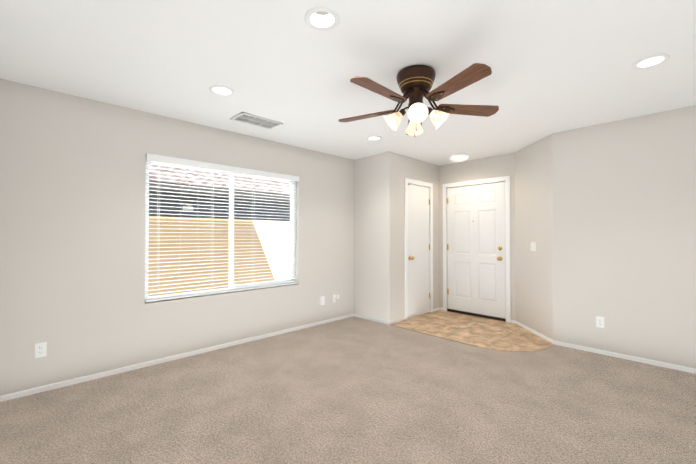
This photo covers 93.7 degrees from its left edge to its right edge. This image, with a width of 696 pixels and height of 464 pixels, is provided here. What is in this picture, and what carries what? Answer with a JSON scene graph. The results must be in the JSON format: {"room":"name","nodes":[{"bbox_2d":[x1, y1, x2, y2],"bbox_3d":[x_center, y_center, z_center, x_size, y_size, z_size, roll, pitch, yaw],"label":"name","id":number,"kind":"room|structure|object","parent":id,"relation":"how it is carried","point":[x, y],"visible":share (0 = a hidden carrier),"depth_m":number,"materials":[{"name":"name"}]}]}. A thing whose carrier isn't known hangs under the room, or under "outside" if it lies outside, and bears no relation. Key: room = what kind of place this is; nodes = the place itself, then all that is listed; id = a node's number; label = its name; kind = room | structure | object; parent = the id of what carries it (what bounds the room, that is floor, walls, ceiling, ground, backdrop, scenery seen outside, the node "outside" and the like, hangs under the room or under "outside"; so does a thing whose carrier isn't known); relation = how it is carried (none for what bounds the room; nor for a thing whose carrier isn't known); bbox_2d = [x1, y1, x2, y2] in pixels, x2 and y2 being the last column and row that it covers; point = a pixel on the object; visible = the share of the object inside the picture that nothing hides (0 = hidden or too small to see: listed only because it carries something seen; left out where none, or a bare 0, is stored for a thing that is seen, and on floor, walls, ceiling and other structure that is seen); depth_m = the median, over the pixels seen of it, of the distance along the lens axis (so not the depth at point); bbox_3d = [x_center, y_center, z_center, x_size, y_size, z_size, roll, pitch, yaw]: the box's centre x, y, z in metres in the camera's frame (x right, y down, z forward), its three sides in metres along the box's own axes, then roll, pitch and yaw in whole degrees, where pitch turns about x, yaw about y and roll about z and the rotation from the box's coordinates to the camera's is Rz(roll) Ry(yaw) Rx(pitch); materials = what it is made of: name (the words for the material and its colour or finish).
{"room":"empty living room","nodes":[
{"label":"empty living room","id":0,"kind":"room"},
{"bbox_2d":[0,79,353,395],"bbox_3d":[-1.338,0.074,3.785,3.870,2.440,0.110,1,-1,-44],"label":"wall","id":1,"kind":"structure","parent":0,"point":[72,226],"depth_m":2.93,"materials":[{"name":"white paint"}]},
{"bbox_2d":[35,342,46,357],"bbox_3d":[-2.458,0.945,2.610,0.070,0.115,0.008,1,-1,-44],"label":"outlet","id":2,"kind":"object","parent":1,"relation":"attached to","point":[40,349],"visible":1,"depth_m":2.61,"materials":[{"name":"white plastic"}]},
{"bbox_2d":[145,161,295,301],"bbox_3d":[-1.360,-0.029,3.810,1.790,1.445,0.045,1,-1,-44],"label":"window","id":3,"kind":"structure","parent":1,"relation":"in","point":[292,238],"depth_m":3.79,"materials":[{"name":"white plastic"}]},
{"bbox_2d":[145,153,298,301],"bbox_3d":[-1.315,-0.033,3.763,1.778,1.429,0.074,1,-1,-44],"label":"window blinds","id":4,"kind":"object","parent":3,"relation":"attached to","point":[199,165],"visible":0.81,"depth_m":3.59,"materials":[{"name":"white plastic"}]},
{"bbox_2d":[319,296,324,304],"bbox_3d":[-0.362,0.969,4.614,0.075,0.130,0.038,1,-1,-44],"label":"outlet","id":5,"kind":"object","parent":1,"relation":"attached to","point":[321,300],"visible":0.98,"depth_m":4.60,"materials":[{"name":"white plastic"}]},
{"bbox_2d":[333,294,338,302],"bbox_3d":[-0.173,0.976,4.808,0.108,0.115,0.022,1,-1,-44],"label":"cable jack","id":6,"kind":"object","parent":1,"relation":"attached to","point":[335,296],"visible":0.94,"depth_m":4.81,"materials":[{"name":"white plastic"}]},
{"bbox_2d":[0,316,695,463],"bbox_3d":[0.765,1.280,2.631,5.710,0.001,4.850,1,-1,-44],"label":"floor carpet","id":7,"kind":"object","parent":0,"point":[353,390],"visible":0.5,"depth_m":2.36,"materials":[{"name":"beige carpet"}]},
{"bbox_2d":[0,0,695,165],"bbox_3d":[0.729,-1.160,2.626,5.610,0.001,4.850,1,-1,-44],"label":"ceiling","id":8,"kind":"structure","parent":0,"point":[555,66],"depth_m":2.23,"materials":[{"name":"white paint"}]},
{"bbox_2d":[209,85,233,95],"bbox_3d":[-1.032,-1.188,2.671,0.194,0.071,0.194,1,-1,-44],"label":"recessed light","id":9,"kind":"object","parent":8,"relation":"in","point":[222,90],"visible":0.65,"depth_m":2.71,"materials":[{"name":"white plastic"}]},
{"bbox_2d":[230,112,282,129],"bbox_3d":[-0.942,-1.146,3.383,0.460,0.010,0.260,1,-1,-44],"label":"ceiling vent","id":10,"kind":"object","parent":8,"relation":"in","point":[251,119],"visible":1,"depth_m":3.37,"materials":[{"name":"white plastic"}]},
{"bbox_2d":[305,7,339,30],"bbox_3d":[-0.141,-1.199,1.792,0.194,0.071,0.194,1,-1,-44],"label":"recessed light","id":11,"kind":"object","parent":8,"relation":"in","point":[329,21],"visible":0.75,"depth_m":1.83,"materials":[{"name":"white plastic"}]},
{"bbox_2d":[366,136,381,140],"bbox_3d":[0.320,-1.173,3.977,0.194,0.071,0.194,1,-1,-44],"label":"recessed light","id":12,"kind":"object","parent":8,"relation":"in","point":[373,138],"visible":0.56,"depth_m":4.01,"materials":[{"name":"white plastic"}]},
{"bbox_2d":[338,63,498,136],"bbox_3d":[0.461,-0.931,2.358,1.176,0.464,1.232,1,-1,-44],"label":"ceiling fan","id":13,"kind":"object","parent":8,"relation":"hanging from","point":[415,83],"visible":1,"depth_m":2.30,"materials":[{"name":"brown wood"}]},
{"bbox_2d":[450,153,468,161],"bbox_3d":[1.636,-1.084,4.802,0.265,0.101,0.265,1,-1,-44],"label":"dome ceiling light","id":14,"kind":"object","parent":8,"relation":"attached to","point":[459,157],"visible":1,"depth_m":4.72,"materials":[{"name":"white glass"}]},
{"bbox_2d":[632,54,669,68],"bbox_3d":[2.066,-1.194,2.229,0.194,0.071,0.194,1,-1,-44],"label":"recessed light","id":15,"kind":"object","parent":8,"relation":"in","point":[650,61],"visible":0.71,"depth_m":2.25,"materials":[{"name":"white plastic"}]},
{"bbox_2d":[354,152,389,321],"bbox_3d":[0.343,0.086,4.846,0.022,2.440,0.700,1,-1,-44],"label":"wall","id":16,"kind":"structure","parent":0,"point":[372,236],"depth_m":4.81,"materials":[{"name":"white paint"}]},
{"bbox_2d":[390,152,438,320],"bbox_3d":[1.030,0.094,5.100,1.318,2.450,0.110,1,-1,-44],"label":"wall","id":17,"kind":"structure","parent":0,"point":[402,167],"depth_m":4.79,"materials":[{"name":"white paint"}]},
{"bbox_2d":[0,307,695,401],"bbox_3d":[0.729,1.258,2.597,5.210,0.044,4.450,1,-1,-44],"label":"baseboard","id":18,"kind":"structure","parent":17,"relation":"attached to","point":[15,395],"depth_m":3.30,"materials":[{"name":"white wood"}]},
{"bbox_2d":[404,178,432,319],"bbox_3d":[1.072,0.285,5.138,0.638,2.049,0.110,1,-1,-44],"label":"door frame","id":19,"kind":"structure","parent":17,"relation":"attached to","point":[429,216],"depth_m":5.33,"materials":[{"name":"white wood"}]},
{"bbox_2d":[408,184,429,317],"bbox_3d":[1.125,0.287,5.090,0.620,2.020,0.110,1,-1,-44],"label":"closet door","id":20,"kind":"structure","parent":17,"relation":"in","point":[418,257],"depth_m":5.10,"materials":[{"name":"painted wood"},{"name":"brass"}]},
{"bbox_2d":[391,310,552,351],"bbox_3d":[1.712,1.299,4.479,1.500,0.006,1.950,1,-1,-44],"label":"floor","id":21,"kind":"structure","parent":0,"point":[486,333],"depth_m":4.24,"materials":[{"name":"beige tile"}]},
{"bbox_2d":[439,153,515,320],"bbox_3d":[2.013,0.095,5.132,0.140,2.450,1.210,1,-1,-44],"label":"wall","id":22,"kind":"structure","parent":0,"point":[491,167],"depth_m":4.98,"materials":[{"name":"white paint"}]},
{"bbox_2d":[447,182,505,320],"bbox_3d":[1.954,0.283,5.072,0.119,2.018,0.930,1,-1,-44],"label":"entry door","id":23,"kind":"structure","parent":22,"relation":"in","point":[476,260],"depth_m":5.05,"materials":[{"name":"painted wood"},{"name":"brass"}]},
{"bbox_2d":[447,310,505,321],"bbox_3d":[2.005,1.297,5.103,0.132,0.013,0.930,1,-1,-44],"label":"sill","id":24,"kind":"structure","parent":22,"relation":"attached to","point":[477,316],"depth_m":5.01,"materials":[{"name":"brown metal"}]},
{"bbox_2d":[443,176,510,322],"bbox_3d":[2.016,0.283,5.126,0.140,2.054,0.948,1,-1,-44],"label":"door frame","id":25,"kind":"structure","parent":22,"relation":"attached to","point":[446,201],"depth_m":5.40,"materials":[{"name":"white wood"}]},
{"bbox_2d":[515,105,695,368],"bbox_3d":[3.046,0.070,3.523,0.610,2.440,2.540,1,-1,-44],"label":"wall","id":26,"kind":"structure","parent":0,"point":[625,228],"depth_m":3.38,"materials":[{"name":"white paint"}]},
{"bbox_2d":[531,242,535,250],"bbox_3d":[2.371,0.188,4.184,0.015,0.115,0.116,0,-1,1],"label":"light switch","id":27,"kind":"object","parent":26,"relation":"attached to","point":[533,246],"visible":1,"depth_m":4.17,"materials":[{"name":"white plastic"}]},
{"bbox_2d":[596,316,603,327],"bbox_3d":[2.671,0.955,3.456,0.008,0.115,0.070,1,-1,-44],"label":"outlet","id":28,"kind":"object","parent":26,"relation":"attached to","point":[600,322],"visible":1,"depth_m":3.45,"materials":[{"name":"white plastic"}]},
{"label":"outside","id":29,"kind":"structure","parent":0,"visible":0},
{"label":"ground","id":30,"kind":"structure","parent":29,"visible":0},
{"bbox_2d":[148,216,289,296],"bbox_3d":[-2.494,0.631,6.896,26.000,1.800,0.240,1,-1,-44],"label":"fence","id":31,"kind":"object","parent":30,"relation":"on","point":[261,232],"depth_m":6.54,"materials":[{"name":"beige wood"}]},
{"bbox_2d":[149,181,289,220],"bbox_3d":[-4.502,0.146,8.980,26.000,2.820,0.820,1,-1,-44],"label":"neighbouring house","id":32,"kind":"structure","parent":30,"relation":"on","point":[264,210],"depth_m":9.63,"materials":[{"name":"grey paint"}]},
{"bbox_2d":[149,162,289,194],"bbox_3d":[-5.569,-2.087,10.111,26.000,1.712,4.052,1,-1,-44],"label":"roof","id":33,"kind":"structure","parent":32,"relation":"on","point":[200,175],"depth_m":9.78,"materials":[{"name":"white"}]},
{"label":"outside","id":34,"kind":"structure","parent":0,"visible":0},
{"bbox_2d":[316,12,328,14],"bbox_3d":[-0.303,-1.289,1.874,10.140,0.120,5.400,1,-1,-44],"label":"bulb","id":35,"kind":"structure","parent":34,"point":[322,13],"depth_m":1.84,"materials":[{"name":"white glass"}]}
]}

